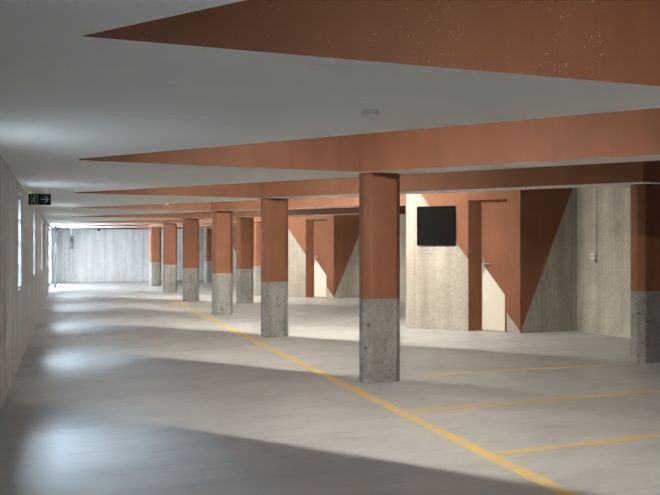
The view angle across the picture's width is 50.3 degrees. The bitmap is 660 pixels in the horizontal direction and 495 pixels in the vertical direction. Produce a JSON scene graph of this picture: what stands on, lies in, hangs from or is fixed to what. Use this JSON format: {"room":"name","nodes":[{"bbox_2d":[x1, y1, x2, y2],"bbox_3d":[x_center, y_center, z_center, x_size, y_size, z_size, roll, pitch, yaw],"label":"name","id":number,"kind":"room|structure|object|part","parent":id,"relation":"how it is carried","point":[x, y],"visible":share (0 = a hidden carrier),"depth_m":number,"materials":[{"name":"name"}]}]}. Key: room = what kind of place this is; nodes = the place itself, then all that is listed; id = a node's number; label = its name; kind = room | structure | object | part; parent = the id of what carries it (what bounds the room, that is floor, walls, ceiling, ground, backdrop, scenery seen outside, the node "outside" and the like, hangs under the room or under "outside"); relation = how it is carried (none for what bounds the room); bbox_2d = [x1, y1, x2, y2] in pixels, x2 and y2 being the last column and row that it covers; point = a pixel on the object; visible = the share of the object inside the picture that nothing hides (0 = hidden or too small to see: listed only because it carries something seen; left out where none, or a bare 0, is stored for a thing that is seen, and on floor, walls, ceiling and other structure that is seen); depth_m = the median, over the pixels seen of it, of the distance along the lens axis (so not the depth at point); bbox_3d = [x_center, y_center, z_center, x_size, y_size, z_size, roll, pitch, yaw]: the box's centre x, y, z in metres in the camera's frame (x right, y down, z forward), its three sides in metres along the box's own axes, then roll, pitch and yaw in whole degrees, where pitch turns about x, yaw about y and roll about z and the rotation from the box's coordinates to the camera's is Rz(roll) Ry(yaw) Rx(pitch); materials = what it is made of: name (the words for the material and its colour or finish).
{"room":"parking garage","nodes":[
{"label":"parking garage","id":0,"kind":"room"},
{"bbox_2d":[0,156,51,411],"bbox_3d":[-5.003,0.021,11.610,0.160,2.758,35.910,0,0,-21],"label":"wall","id":1,"kind":"structure","parent":0,"point":[20,309],"depth_m":7.92,"materials":[{"name":"concrete"}]},
{"bbox_2d":[18,194,20,288],"bbox_3d":[-3.826,-0.077,8.575,0.060,1.148,0.798,0,0,-21],"label":"window","id":2,"kind":"structure","parent":1,"relation":"in","point":[19,196],"depth_m":8.92,"materials":[{"name":"white glass"}]},
{"bbox_3d":[-3.826,-0.077,8.575,0.012,1.078,0.728,0,0,-21],"label":"pane","id":3,"kind":"part","parent":2,"relation":"part of","materials":[{"name":"clear glass"}]},
{"bbox_2d":[34,212,34,274],"bbox_3d":[-5.278,-0.077,12.442,0.060,1.148,0.798,0,0,-21],"label":"window","id":4,"kind":"structure","parent":1,"relation":"in","point":[34,212],"depth_m":12.81,"materials":[{"name":"white glass"}]},
{"bbox_2d":[41,220,41,268],"bbox_3d":[-6.730,-0.077,16.308,0.060,1.148,0.798,0,0,-21],"label":"window","id":5,"kind":"structure","parent":1,"relation":"in","point":[41,220],"depth_m":16.66,"materials":[{"name":"white glass"}]},
{"bbox_2d":[49,229,49,285],"bbox_3d":[-10.036,0.350,25.011,0.060,2.100,4.480,0,0,-21],"label":"door","id":6,"kind":"structure","parent":1,"relation":"in","point":[49,229],"depth_m":27.05,"materials":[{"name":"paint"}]},
{"bbox_2d":[52,227,203,282],"bbox_3d":[-7.310,0.021,30.057,8.812,2.758,0.250,0,0,-21],"label":"wall","id":7,"kind":"structure","parent":0,"point":[104,255],"depth_m":29.21,"materials":[{"name":"concrete"}]},
{"bbox_2d":[70,229,73,281],"bbox_3d":[-10.524,0.309,28.648,0.150,2.181,0.127,0,0,-21],"label":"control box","id":8,"kind":"object","parent":7,"relation":"attached to","point":[71,236],"visible":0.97,"depth_m":28.62,"materials":[{"name":"grey plastic"}]},
{"bbox_2d":[233,226,235,282],"bbox_3d":[-3.549,0.021,28.914,2.575,2.758,2.842,0,0,-21],"label":"wall","id":9,"kind":"structure","parent":0,"point":[234,227],"depth_m":27.99,"materials":[{"name":"paint"}]},
{"bbox_2d":[288,215,358,297],"bbox_3d":[-0.527,0.021,20.867,2.575,2.758,2.842,0,0,-21],"label":"wall","id":10,"kind":"structure","parent":0,"point":[342,230],"depth_m":19.82,"materials":[{"name":"paint"}]},
{"bbox_2d":[314,220,326,297],"bbox_3d":[-0.258,0.311,19.858,0.441,2.177,0.097,0,0,22],"label":"door","id":11,"kind":"structure","parent":10,"relation":"in","point":[320,227],"depth_m":19.88,"materials":[{"name":"orange paint"}]},
{"bbox_3d":[-0.251,0.311,19.875,0.441,2.177,0.060,0,0,22],"label":"frame","id":12,"kind":"part","parent":11,"relation":"part of","materials":[{"name":"paint"}]},
{"bbox_2d":[0,280,659,494],"bbox_3d":[1.723,1.525,14.136,14.810,0.250,36.510,0,0,-21],"label":"floor","id":13,"kind":"structure","parent":0,"point":[117,388],"depth_m":6.21,"materials":[{"name":"concrete"}]},
{"bbox_2d":[53,226,69,287],"bbox_3d":[-9.912,0.315,26.003,0.555,2.169,2.630,0,0,-21],"label":"gate","id":14,"kind":"object","parent":13,"relation":"on","point":[55,229],"visible":1,"depth_m":24.70,"materials":[{"name":"metal"}]},
{"bbox_3d":[-10.209,-0.689,26.928,0.460,0.160,0.270,0,0,-21],"label":"motor","id":15,"kind":"part","parent":14,"relation":"part of","materials":[{"name":"paint"}]},
{"bbox_2d":[149,227,160,285],"bbox_3d":[-6.490,0.309,26.100,0.431,2.181,0.245,0,0,-21],"label":"column","id":16,"kind":"structure","parent":13,"relation":"on","point":[154,232],"depth_m":25.98,"materials":[{"name":"paint"}]},
{"bbox_2d":[163,223,176,291],"bbox_3d":[-5.088,0.309,22.364,0.431,2.181,0.245,0,0,-21],"label":"column","id":17,"kind":"structure","parent":13,"relation":"on","point":[169,229],"depth_m":22.25,"materials":[{"name":"paint"}]},
{"bbox_2d":[183,218,198,300],"bbox_3d":[-3.685,0.309,18.629,0.431,2.181,0.245,0,0,-21],"label":"column","id":18,"kind":"structure","parent":13,"relation":"on","point":[190,225],"depth_m":18.50,"materials":[{"name":"paint"}]},
{"bbox_2d":[204,228,211,282],"bbox_3d":[-4.810,0.309,28.152,0.431,2.181,0.245,0,0,-21],"label":"column","id":19,"kind":"structure","parent":13,"relation":"on","point":[207,231],"depth_m":28.02,"materials":[{"name":"paint"}]},
{"bbox_2d":[212,211,232,314],"bbox_3d":[-2.282,0.309,14.894,0.431,2.181,0.245,0,0,-21],"label":"column","id":20,"kind":"structure","parent":13,"relation":"on","point":[222,221],"depth_m":14.78,"materials":[{"name":"paint"}]},
{"bbox_2d":[236,217,253,302],"bbox_3d":[-2.168,0.309,17.928,0.431,2.181,0.245,0,0,-21],"label":"column","id":21,"kind":"structure","parent":13,"relation":"on","point":[244,225],"depth_m":17.81,"materials":[{"name":"paint"}]},
{"bbox_2d":[254,221,260,295],"bbox_3d":[-2.075,0.309,20.804,0.431,2.181,0.245,0,0,-21],"label":"column","id":22,"kind":"structure","parent":13,"relation":"on","point":[257,224],"depth_m":20.66,"materials":[{"name":"paint"}]},
{"bbox_2d":[261,198,287,336],"bbox_3d":[-0.879,0.309,11.159,0.431,2.181,0.245,0,0,-21],"label":"column","id":23,"kind":"structure","parent":13,"relation":"on","point":[274,211],"depth_m":11.04,"materials":[{"name":"paint"}]},
{"bbox_2d":[172,301,579,494],"bbox_3d":[-0.925,1.399,10.039,0.109,0.002,17.920,0,0,-21],"label":"parking line","id":24,"kind":"object","parent":13,"relation":"on","point":[556,488],"visible":1,"depth_m":5.48,"materials":[{"name":"yellow paint"}]},
{"bbox_2d":[359,172,399,383],"bbox_3d":[0.523,0.309,7.423,0.431,2.181,0.245,0,0,-21],"label":"column","id":25,"kind":"structure","parent":13,"relation":"on","point":[379,193],"depth_m":7.30,"materials":[{"name":"paint"}]},
{"bbox_2d":[424,362,636,375],"bbox_3d":[2.368,1.399,8.138,2.804,0.002,0.084,0,0,-18],"label":"parking line","id":26,"kind":"object","parent":13,"relation":"on","point":[628,362],"visible":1,"depth_m":8.09,"materials":[{"name":"yellow paint"}]},
{"bbox_2d":[408,389,659,412],"bbox_3d":[2.336,1.399,6.590,3.529,0.002,0.087,0,0,-19],"label":"parking line","id":27,"kind":"object","parent":13,"relation":"on","point":[656,390],"visible":1,"depth_m":6.41,"materials":[{"name":"yellow paint"}]},
{"bbox_2d":[494,433,659,455],"bbox_3d":[2.790,1.399,5.381,3.528,0.002,0.087,0,0,-20],"label":"parking line","id":28,"kind":"object","parent":13,"relation":"on","point":[594,442],"visible":1,"depth_m":5.00,"materials":[{"name":"yellow paint"}]},
{"bbox_2d":[631,184,659,362],"bbox_3d":[3.928,0.309,8.702,0.431,2.181,0.245,0,0,-21],"label":"column","id":29,"kind":"structure","parent":13,"relation":"on","point":[645,198],"depth_m":8.57,"materials":[{"name":"concrete"}]},
{"bbox_2d":[405,188,576,332],"bbox_3d":[2.495,0.021,12.820,2.575,2.758,2.842,0,0,-21],"label":"wall","id":30,"kind":"structure","parent":0,"point":[443,286],"depth_m":11.87,"materials":[{"name":"paint"}]},
{"bbox_2d":[417,206,454,245],"bbox_3d":[1.812,-0.375,12.045,0.657,0.681,0.035,0,0,22],"label":"display board","id":31,"kind":"object","parent":30,"relation":"attached to","point":[435,224],"visible":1,"depth_m":12.03,"materials":[{"name":"black glass"}]},
{"bbox_2d":[481,201,506,331],"bbox_3d":[2.765,0.311,11.811,0.441,2.177,0.097,0,0,22],"label":"door","id":32,"kind":"structure","parent":30,"relation":"in","point":[493,214],"depth_m":11.82,"materials":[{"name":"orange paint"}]},
{"bbox_2d":[400,186,630,338],"bbox_3d":[0.906,0.021,21.067,0.250,2.758,22.860,0,0,-21],"label":"wall","id":33,"kind":"structure","parent":0,"point":[603,213],"depth_m":11.38,"materials":[{"name":"concrete"}]},
{"bbox_2d":[590,253,596,261],"bbox_3d":[4.334,0.155,11.508,0.053,0.130,0.140,0,0,-21],"label":"wall switch","id":34,"kind":"object","parent":33,"relation":"attached to","point":[592,255],"visible":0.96,"depth_m":11.50,"materials":[{"name":"white plastic"}]},
{"bbox_3d":[1.714,-1.508,14.160,14.910,0.300,36.560,0,0,-21],"label":"ceiling","id":35,"kind":"structure","parent":0,"visible":0},
{"bbox_2d":[0,0,244,36],"bbox_3d":[6.363,-1.070,-0.550,16.345,0.577,4.032,0,0,9],"label":"ceiling beam","id":36,"kind":"structure","parent":35,"relation":"attached to","point":[77,18],"depth_m":2.33,"materials":[{"name":"concrete"}]},
{"bbox_2d":[51,222,235,228],"bbox_3d":[-6.231,-1.070,25.019,11.885,0.577,3.340,0,0,23],"label":"ceiling beam","id":37,"kind":"structure","parent":35,"relation":"attached to","point":[234,223],"depth_m":25.63,"materials":[{"name":"paint"}]},
{"bbox_2d":[84,226,211,229],"bbox_3d":[-7.713,-1.070,28.928,6.880,0.577,1.832,0,0,7],"label":"ceiling beam","id":38,"kind":"structure","parent":35,"relation":"attached to","point":[200,227],"depth_m":29.02,"materials":[{"name":"paint"}]},
{"bbox_2d":[48,217,260,225],"bbox_3d":[-6.247,-1.070,21.489,9.424,0.577,3.046,0,0,29],"label":"ceiling beam","id":39,"kind":"structure","parent":35,"relation":"attached to","point":[205,220],"depth_m":21.97,"materials":[{"name":"paint"}]},
{"bbox_2d":[37,194,405,216],"bbox_3d":[-2.023,-1.070,13.813,11.885,0.577,3.340,0,0,23],"label":"ceiling beam","id":40,"kind":"structure","parent":35,"relation":"attached to","point":[330,202],"depth_m":14.30,"materials":[{"name":"paint"}]},
{"bbox_2d":[44,206,404,221],"bbox_3d":[-3.426,-1.070,17.548,11.885,0.577,3.340,0,0,23],"label":"ceiling beam","id":41,"kind":"structure","parent":35,"relation":"attached to","point":[324,211],"depth_m":17.98,"materials":[{"name":"paint"}]},
{"bbox_2d":[0,0,659,159],"bbox_3d":[5.022,-1.070,3.117,16.379,0.577,4.083,0,0,8],"label":"ceiling beam","id":42,"kind":"structure","parent":35,"relation":"attached to","point":[247,71],"depth_m":3.28,"materials":[{"name":"concrete"}]},
{"bbox_2d":[361,109,379,118],"bbox_3d":[0.231,-0.762,4.012,0.104,0.038,0.104,0,0,-21],"label":"smoke detector","id":43,"kind":"object","parent":42,"relation":"attached to","point":[370,113],"visible":1,"depth_m":3.98,"materials":[{"name":"white plastic"}]},
{"bbox_3d":[0.231,-0.775,4.012,0.104,0.012,0.104,0,0,-21],"label":"mounting plate","id":44,"kind":"part","parent":43,"relation":"part of","materials":[{"name":"white plastic"}]},
{"bbox_2d":[1,108,659,192],"bbox_3d":[3.619,-1.070,6.853,16.379,0.577,4.083,0,0,8],"label":"ceiling beam","id":45,"kind":"structure","parent":35,"relation":"attached to","point":[632,135],"depth_m":6.79,"materials":[{"name":"paint"}]},
{"bbox_2d":[28,189,50,204],"bbox_3d":[-3.876,-0.679,9.389,0.277,0.204,0.041,0,0,-21],"label":"exit sign","id":46,"kind":"object","parent":45,"relation":"hanging from","point":[33,199],"visible":1,"depth_m":9.38,"materials":[{"name":"black plastic"}]},
{"bbox_3d":[-3.878,-0.650,9.394,0.277,0.147,0.030,0,0,-21],"label":"sign panel","id":47,"kind":"part","parent":46,"relation":"part of","materials":[{"name":"black plastic"}]},
{"bbox_2d":[26,160,659,207],"bbox_3d":[2.216,-1.070,10.588,16.379,0.577,4.083,0,0,8],"label":"ceiling beam","id":48,"kind":"structure","parent":35,"relation":"attached to","point":[623,174],"depth_m":9.78,"materials":[{"name":"paint"}]}
]}

